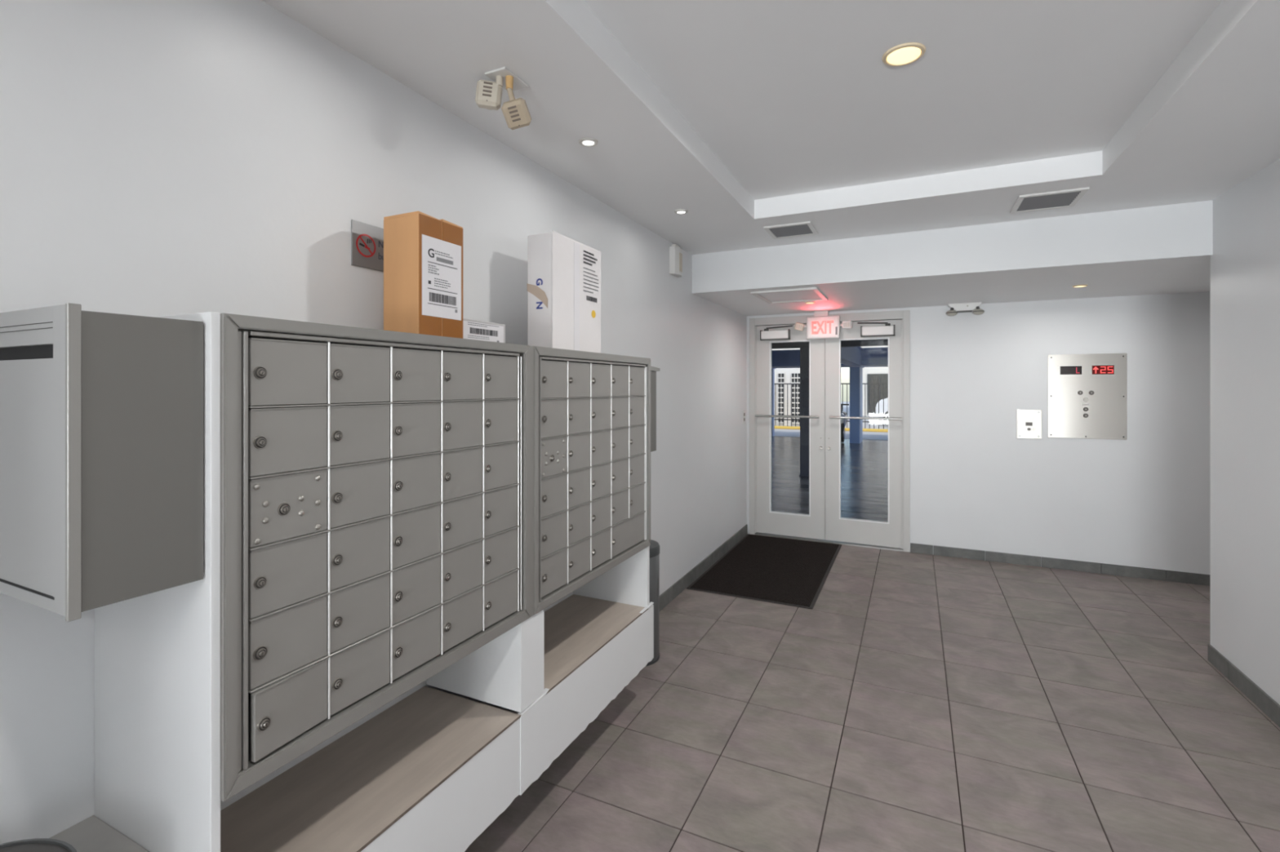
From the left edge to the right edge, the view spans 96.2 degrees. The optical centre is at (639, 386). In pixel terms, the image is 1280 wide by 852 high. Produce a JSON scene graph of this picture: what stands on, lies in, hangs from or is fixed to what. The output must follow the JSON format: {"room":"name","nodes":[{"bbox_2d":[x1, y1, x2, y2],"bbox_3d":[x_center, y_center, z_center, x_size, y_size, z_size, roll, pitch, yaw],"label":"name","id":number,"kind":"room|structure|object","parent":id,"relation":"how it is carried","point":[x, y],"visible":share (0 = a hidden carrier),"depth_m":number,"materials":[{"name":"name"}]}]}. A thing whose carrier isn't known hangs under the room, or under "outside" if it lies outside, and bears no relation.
{"room":"apartment mail lobby","nodes":[
{"label":"apartment mail lobby","id":0,"kind":"room"},
{"bbox_2d":[0,0,746,844],"bbox_3d":[-1.909,0.100,-0.246,0.150,3.000,13.910,0,0,26],"label":"wall","id":1,"kind":"structure","parent":0,"point":[158,157],"depth_m":1.46,"materials":[{"name":"paint"}]},
{"bbox_2d":[48,815,150,851],"bbox_3d":[-1.350,1.070,0.306,0.380,0.360,1.788,0,0,26],"label":"wall ledge","id":2,"kind":"object","parent":1,"relation":"attached to","point":[91,834],"visible":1,"depth_m":1.13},
{"bbox_2d":[0,838,76,851],"bbox_3d":[-1.060,0.846,0.865,0.307,0.088,0.307,0,0,26],"label":"round container","id":3,"kind":"object","parent":2,"relation":"on","point":[36,845],"visible":1,"depth_m":1.00,"materials":[{"name":"grey plastic"}]},
{"bbox_2d":[0,302,203,622],"bbox_3d":[-0.991,0.113,1.022,0.401,0.474,0.185,0,0,26],"label":"box","id":4,"kind":"object","parent":1,"relation":"attached to","point":[101,414],"visible":1,"depth_m":0.92,"materials":[{"name":"grey metal"}]},
{"bbox_2d":[351,219,383,271],"bbox_3d":[-0.807,-0.437,1.879,0.005,0.138,0.306,0,0,26],"label":"no smoking sign","id":5,"kind":"object","parent":1,"relation":"attached to","point":[366,240],"visible":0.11,"depth_m":1.79,"materials":[{"name":"grey"}]},
{"bbox_2d":[94,311,653,851],"bbox_3d":[-0.535,0.580,1.962,0.424,1.424,1.901,0,0,26],"label":"plinth","id":6,"kind":"object","parent":1,"relation":"attached to","point":[430,769],"visible":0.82,"depth_m":1.45,"materials":[{"name":"white wood"}]},
{"bbox_2d":[220,313,529,801],"bbox_3d":[-0.734,0.306,1.525,0.435,0.874,0.907,0,0,26],"label":"mailboxes","id":7,"kind":"object","parent":6,"relation":"on","point":[375,484],"visible":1,"depth_m":1.27,"materials":[{"name":"grey metal"}]},
{"bbox_2d":[383,211,462,338],"bbox_3d":[-0.668,-0.322,1.781,0.147,0.379,0.183,0,0,26],"label":"parcel","id":8,"kind":"object","parent":7,"relation":"on","point":[423,253],"visible":0.98,"depth_m":1.71,"materials":[{"name":"brown cardboard"}]},
{"bbox_2d":[428,264,439,275],"bbox_3d":[-0.617,-0.349,1.719,0.001,0.024,0.043,0,0,26],"label":"print","id":9,"kind":"object","parent":8,"relation":"attached to","point":[433,269],"depth_m":1.72,"materials":[{"name":"grey paper"}]},
{"bbox_2d":[427,287,456,293],"bbox_3d":[-0.601,-0.291,1.752,0.001,0.002,0.121,0,0,26],"label":"print","id":10,"kind":"object","parent":8,"relation":"on","point":[430,290],"depth_m":1.75,"materials":[{"name":"grey paper"}]},
{"bbox_2d":[434,278,450,288],"bbox_3d":[-0.602,-0.313,1.751,0.001,0.024,0.066,0,0,26],"label":"print","id":11,"kind":"object","parent":8,"relation":"on","point":[439,283],"depth_m":1.75,"materials":[{"name":"grey paper"}]},
{"bbox_2d":[427,302,457,308],"bbox_3d":[-0.601,-0.246,1.752,0.001,0.002,0.121,0,0,26],"label":"print","id":12,"kind":"object","parent":8,"relation":"attached to","point":[430,305],"depth_m":1.75,"materials":[{"name":"grey paper"}]},
{"bbox_2d":[427,261,457,269],"bbox_3d":[-0.601,-0.369,1.752,0.001,0.002,0.121,0,0,26],"label":"print","id":13,"kind":"object","parent":8,"relation":"on","point":[433,264],"depth_m":1.75,"materials":[{"name":"grey paper"}]},
{"bbox_2d":[435,250,453,258],"bbox_3d":[-0.599,-0.403,1.756,0.001,0.010,0.074,0,0,26],"label":"print","id":14,"kind":"object","parent":8,"relation":"on","point":[438,254],"depth_m":1.76,"materials":[{"name":"grey paper"}]},
{"bbox_2d":[436,257,453,265],"bbox_3d":[-0.597,-0.384,1.760,0.001,0.012,0.069,0,0,26],"label":"print","id":15,"kind":"object","parent":8,"relation":"on","point":[440,260],"depth_m":1.76,"materials":[{"name":"grey paper"}]},
{"bbox_2d":[462,318,505,342],"bbox_3d":[-0.595,-0.177,1.988,0.131,0.090,0.245,0,0,26],"label":"parcel","id":16,"kind":"object","parent":7,"relation":"on","point":[472,329],"visible":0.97,"depth_m":1.97,"materials":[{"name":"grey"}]},
{"bbox_2d":[467,322,498,339],"bbox_3d":[-0.534,-0.187,1.965,0.001,0.050,0.157,0,0,26],"label":"label","id":17,"kind":"object","parent":16,"relation":"attached to","point":[476,331],"depth_m":1.96,"materials":[{"name":"white paper"}]},
{"bbox_2d":[533,346,650,615],"bbox_3d":[-0.337,0.306,2.368,0.425,0.874,0.912,0,0,26],"label":"mailboxes","id":18,"kind":"object","parent":6,"relation":"on","point":[592,411],"visible":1,"depth_m":2.18,"materials":[{"name":"grey metal"}]},
{"bbox_2d":[527,231,600,353],"bbox_3d":[-0.314,-0.370,2.444,0.125,0.477,0.385,0,0,26],"label":"parcel","id":19,"kind":"object","parent":18,"relation":"on","point":[564,273],"visible":0.98,"depth_m":2.31,"materials":[{"name":"white cardboard"}]},
{"bbox_2d":[583,250,597,266],"bbox_3d":[-0.215,-0.555,2.506,0.001,0.054,0.117,0,0,26],"label":"print","id":20,"kind":"object","parent":19,"relation":"on","point":[590,257],"depth_m":2.51,"materials":[{"name":"grey paper"}]},
{"bbox_2d":[583,267,598,293],"bbox_3d":[-0.213,-0.459,2.512,0.001,0.100,0.130,0,0,26],"label":"print","id":21,"kind":"object","parent":19,"relation":"on","point":[590,274],"depth_m":2.51,"materials":[{"name":"grey paper"}]},
{"bbox_2d":[529,346,533,617],"bbox_3d":[-0.540,0.306,1.947,0.421,0.873,0.021,0,0,26],"label":"trim","id":22,"kind":"structure","parent":1,"relation":"attached to","point":[531,348],"depth_m":1.86,"materials":[{"name":"grey metal"}]},
{"bbox_2d":[650,366,659,452],"bbox_3d":[-0.113,0.108,2.872,0.390,0.420,0.172,0,0,26],"label":"box","id":23,"kind":"object","parent":1,"relation":"attached to","point":[653,370],"visible":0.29,"depth_m":2.81,"materials":[{"name":"grey metal"}]},
{"bbox_2d":[669,244,682,277],"bbox_3d":[0.264,-0.892,4.063,0.056,0.214,0.160,0,0,26],"label":"wall sensor","id":24,"kind":"object","parent":1,"relation":"attached to","point":[675,251],"visible":1,"depth_m":4.01,"materials":[{"name":"white plastic"}]},
{"bbox_2d":[659,524,747,611],"bbox_3d":[0.401,1.451,4.401,0.011,0.098,3.186,0,0,26],"label":"baseboard","id":25,"kind":"structure","parent":1,"relation":"attached to","point":[685,581],"depth_m":4.53,"materials":[{"name":"tile"}]},
{"bbox_2d":[742,410,745,423],"bbox_3d":[1.039,0.305,5.737,0.011,0.130,0.070,0,0,26],"label":"sensor","id":26,"kind":"object","parent":1,"relation":"attached to","point":[744,411],"visible":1,"depth_m":5.73,"materials":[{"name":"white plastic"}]},
{"bbox_2d":[261,0,1279,254],"bbox_3d":[-0.866,-1.205,-1.720,3.001,0.390,12.150,0,0,26],"label":"ceiling","id":27,"kind":"structure","parent":0,"point":[744,117],"depth_m":2.16,"materials":[{"name":"paint"}]},
{"bbox_2d":[475,66,531,129],"bbox_3d":[-0.444,-0.927,1.884,0.170,0.165,0.133,0,0,26],"label":"emergency light","id":28,"kind":"object","parent":27,"relation":"hanging from","point":[516,113],"visible":1,"depth_m":1.85,"materials":[{"name":"white plastic"}]},
{"bbox_2d":[578,137,598,146],"bbox_3d":[-0.213,-1.005,2.368,0.080,0.009,0.080,0,0,26],"label":"recessed light","id":29,"kind":"object","parent":27,"relation":"in","point":[587,141],"visible":1,"depth_m":2.36,"materials":[{"name":"white"}]},
{"bbox_2d":[674,208,688,214],"bbox_3d":[0.237,-1.005,3.311,0.080,0.009,0.080,0,0,26],"label":"recessed light","id":30,"kind":"object","parent":27,"relation":"in","point":[680,211],"visible":1,"depth_m":3.30,"materials":[{"name":"white"}]},
{"bbox_2d":[763,221,817,239],"bbox_3d":[0.976,-1.005,3.706,0.290,0.010,0.300,0,0,26],"label":"ceiling vent","id":31,"kind":"object","parent":27,"relation":"in","point":[802,228],"visible":1,"depth_m":3.69,"materials":[{"name":"white plastic"}]},
{"bbox_2d":[881,42,925,66],"bbox_3d":[0.893,-1.120,1.945,0.136,0.009,0.136,0,0,26],"label":"recessed light","id":32,"kind":"object","parent":27,"relation":"in","point":[904,54],"visible":1,"depth_m":1.93,"materials":[{"name":"beige plastic"}]},
{"bbox_2d":[1009,186,1089,213],"bbox_3d":[2.209,-1.005,3.117,0.300,0.010,0.320,0,0,26],"label":"ceiling vent","id":33,"kind":"object","parent":27,"relation":"in","point":[1069,197],"visible":1,"depth_m":3.10,"materials":[{"name":"white plastic"}]},
{"bbox_2d":[771,435,888,521],"bbox_3d":[3.263,1.610,11.469,24.000,0.180,11.689,0,0,26],"label":"floor outside","id":34,"kind":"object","parent":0,"point":[864,464],"depth_m":9.30,"materials":[{"name":"concrete"}]},
{"bbox_2d":[771,368,776,436],"bbox_3d":[3.871,0.475,17.661,0.560,2.090,0.290,0,0,26],"label":"column","id":35,"kind":"structure","parent":34,"relation":"on","point":[772,369],"depth_m":17.49,"materials":[{"name":"blue paint"}]},
{"bbox_2d":[771,346,888,368],"bbox_3d":[4.774,-0.815,16.953,12.000,0.530,0.290,0,0,26],"label":"beam","id":36,"kind":"structure","parent":35,"relation":"on","point":[870,357],"depth_m":16.32,"materials":[{"name":"blue paint"}]},
{"bbox_2d":[799,347,808,476],"bbox_3d":[2.812,0.432,9.750,0.190,2.175,0.190,0,0,26],"label":"column","id":37,"kind":"structure","parent":34,"relation":"on","point":[804,352],"depth_m":9.68,"materials":[{"name":"black paint"}]},
{"bbox_2d":[771,339,888,349],"bbox_3d":[2.059,-0.726,10.110,13.000,0.139,0.160,0,0,26],"label":"beam","id":38,"kind":"structure","parent":37,"relation":"on","point":[868,342],"depth_m":9.42,"materials":[{"name":"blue paint"}]},
{"bbox_2d":[840,404,848,442],"bbox_3d":[5.565,0.995,15.906,0.430,1.030,1.322,0,0,26],"label":"scooter","id":39,"kind":"object","parent":34,"relation":"on","point":[843,421],"visible":0.52,"depth_m":15.48,"materials":[{"name":"black"}]},
{"bbox_2d":[847,365,864,443],"bbox_3d":[5.910,0.485,15.712,0.351,2.070,0.950,0,0,26],"label":"column","id":40,"kind":"structure","parent":34,"relation":"on","point":[855,371],"depth_m":15.33,"materials":[{"name":"blue paint"}]},
{"bbox_2d":[840,346,864,366],"bbox_3d":[5.042,-0.795,13.883,0.330,0.490,5.000,0,0,26],"label":"beam","id":41,"kind":"structure","parent":40,"relation":"on","point":[850,356],"depth_m":13.83,"materials":[{"name":"blue paint"}]},
{"bbox_2d":[774,401,888,440],"bbox_3d":[14.018,1.607,36.303,38.000,0.185,42.400,0,0,26],"label":"yard","id":42,"kind":"structure","parent":0,"point":[778,433],"depth_m":19.03,"materials":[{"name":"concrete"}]},
{"bbox_2d":[771,348,799,426],"bbox_3d":[3.536,-1.993,25.150,8.700,7.014,3.565,0,0,26],"label":"building","id":43,"kind":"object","parent":42,"relation":"on","point":[782,375],"visible":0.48,"depth_m":22.20,"materials":[{"name":"beige"}]},
{"bbox_2d":[774,382,888,429],"bbox_3d":[6.796,0.685,20.026,11.000,1.590,0.040,0,0,26],"label":"railing fence","id":44,"kind":"object","parent":42,"relation":"on","point":[883,384],"visible":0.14,"depth_m":19.90,"materials":[{"name":"black"}]},
{"bbox_2d":[774,426,888,432],"bbox_3d":[6.689,1.470,19.801,11.000,0.090,0.300,0,0,26],"label":"kerb","id":45,"kind":"object","parent":42,"relation":"on","point":[775,427],"depth_m":19.47,"materials":[{"name":"yellow"}]},
{"bbox_2d":[861,346,888,415],"bbox_3d":[17.341,-2.993,29.341,12.000,9.015,4.100,0,0,26],"label":"building","id":46,"kind":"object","parent":42,"relation":"on","point":[870,375],"visible":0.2,"depth_m":29.65,"materials":[{"name":"beige"}]},
{"bbox_2d":[875,397,888,425],"bbox_3d":[11.280,0.750,21.675,4.345,1.500,1.760,0,0,26],"label":"parked car","id":47,"kind":"object","parent":42,"relation":"on","point":[886,400],"visible":0.15,"depth_m":21.76,"materials":[{"name":"white"}]},
{"bbox_2d":[464,533,1279,851],"bbox_3d":[0.003,1.560,-1.165,4.191,0.120,14.000,0,0,26],"label":"floor","id":48,"kind":"structure","parent":0,"point":[922,702],"depth_m":2.49,"materials":[{"name":"grey tile"}]},
{"bbox_2d":[645,539,659,666],"bbox_3d":[-0.017,1.184,3.194,0.255,0.630,0.255,0,0,26],"label":"waste bin","id":49,"kind":"object","parent":48,"relation":"on","point":[654,548],"visible":0.25,"depth_m":3.13,"materials":[{"name":"grey metal"}]},
{"bbox_2d":[686,533,841,608],"bbox_3d":[1.124,1.494,4.838,0.907,0.010,1.730,0,0,26],"label":"entrance mat","id":50,"kind":"object","parent":48,"relation":"on","point":[774,570],"visible":1,"depth_m":4.62,"materials":[{"name":"grey rubber"}]},
{"bbox_2d":[693,255,1209,315],"bbox_3d":[2.593,-1.058,4.258,4.091,0.685,1.580,0,0,26],"label":"ceiling","id":51,"kind":"structure","parent":0,"point":[1186,274],"depth_m":4.16,"materials":[{"name":"paint"}]},
{"bbox_2d":[751,287,827,303],"bbox_3d":[1.181,-0.707,4.498,0.483,0.016,0.595,0,0,26],"label":"access hatch","id":52,"kind":"object","parent":51,"relation":"attached to","point":[809,294],"visible":1,"depth_m":4.47,"materials":[{"name":"white plastic"}]},
{"bbox_2d":[794,311,852,339],"bbox_3d":[1.731,-0.585,5.451,0.530,0.260,0.100,0,0,26],"label":"exit sign","id":53,"kind":"object","parent":51,"relation":"hanging from","point":[821,326],"visible":1,"depth_m":5.44,"materials":[{"name":"white plastic"}]},
{"bbox_2d":[794,322,806,331],"bbox_3d":[1.543,-0.576,5.530,0.123,0.092,0.079,0,0,26],"label":"lamp","id":54,"kind":"object","parent":53,"relation":"attached to","point":[798,326],"depth_m":5.51,"materials":[{"name":"beige plastic"}]},
{"bbox_2d":[840,320,852,328],"bbox_3d":[1.914,-0.576,5.353,0.114,0.078,0.068,0,0,26],"label":"lamp","id":55,"kind":"object","parent":53,"relation":"attached to","point":[846,324],"depth_m":5.32,"materials":[{"name":"beige plastic"}]},
{"bbox_2d":[692,200,1213,293],"bbox_3d":[1.756,-1.057,3.771,3.001,0.686,0.020,0,0,26],"label":"bulkhead","id":56,"kind":"object","parent":51,"relation":"attached to","point":[1182,230],"visible":0.36,"depth_m":3.60,"materials":[{"name":"paint"}]},
{"bbox_2d":[1072,284,1088,287],"bbox_3d":[3.120,-0.710,4.073,0.088,0.009,0.088,0,0,26],"label":"recessed light","id":57,"kind":"object","parent":51,"relation":"in","point":[1076,286],"visible":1,"depth_m":4.05,"materials":[{"name":"beige"}]},
{"bbox_2d":[746,291,1209,574],"bbox_3d":[2.968,0.100,5.043,4.091,3.000,0.160,0,0,26],"label":"wall","id":58,"kind":"structure","parent":0,"point":[1142,500],"depth_m":4.74,"materials":[{"name":"paint"}]},
{"bbox_2d":[749,310,910,552],"bbox_3d":[1.794,0.405,5.552,1.476,2.190,0.174,0,0,26],"label":"door","id":59,"kind":"structure","parent":58,"relation":"in","point":[824,523],"depth_m":5.52,"materials":[{"name":"paint"}]},
{"bbox_2d":[946,302,984,316],"bbox_3d":[2.796,-0.660,4.947,0.291,0.108,0.160,0,0,26],"label":"emergency light","id":60,"kind":"object","parent":58,"relation":"attached to","point":[955,308],"visible":1,"depth_m":4.92,"materials":[{"name":"white plastic"}]},
{"bbox_2d":[1016,409,1041,439],"bbox_3d":[3.258,0.317,4.809,0.176,0.245,0.012,0,0,26],"label":"panel","id":61,"kind":"object","parent":58,"relation":"attached to","point":[1028,422],"visible":1,"depth_m":4.81,"materials":[{"name":"white plastic"}]},
{"bbox_2d":[910,542,1209,586],"bbox_3d":[3.611,1.458,4.641,2.582,0.082,0.011,0,0,26],"label":"baseboard","id":62,"kind":"structure","parent":58,"relation":"attached to","point":[1049,562],"depth_m":4.70,"materials":[{"name":"tile"}]},
{"bbox_2d":[1047,353,1127,439],"bbox_3d":[3.608,0.081,4.642,0.518,0.685,0.013,0,0,26],"label":"panel","id":63,"kind":"object","parent":58,"relation":"attached to","point":[1087,393],"visible":1,"depth_m":4.64,"materials":[{"name":"silver metal"}]},
{"bbox_2d":[1209,158,1279,705],"bbox_3d":[0.566,0.100,-2.387,0.160,3.000,12.180,0,0,26],"label":"wall","id":64,"kind":"structure","parent":0,"point":[1245,260],"depth_m":2.80,"materials":[{"name":"paint"}]},
{"bbox_2d":[1207,644,1279,727],"bbox_3d":[0.493,1.455,-2.341,0.011,0.090,12.158,0,0,26],"label":"baseboard","id":65,"kind":"structure","parent":64,"relation":"attached to","point":[1251,690],"depth_m":2.79,"materials":[{"name":"tile"}]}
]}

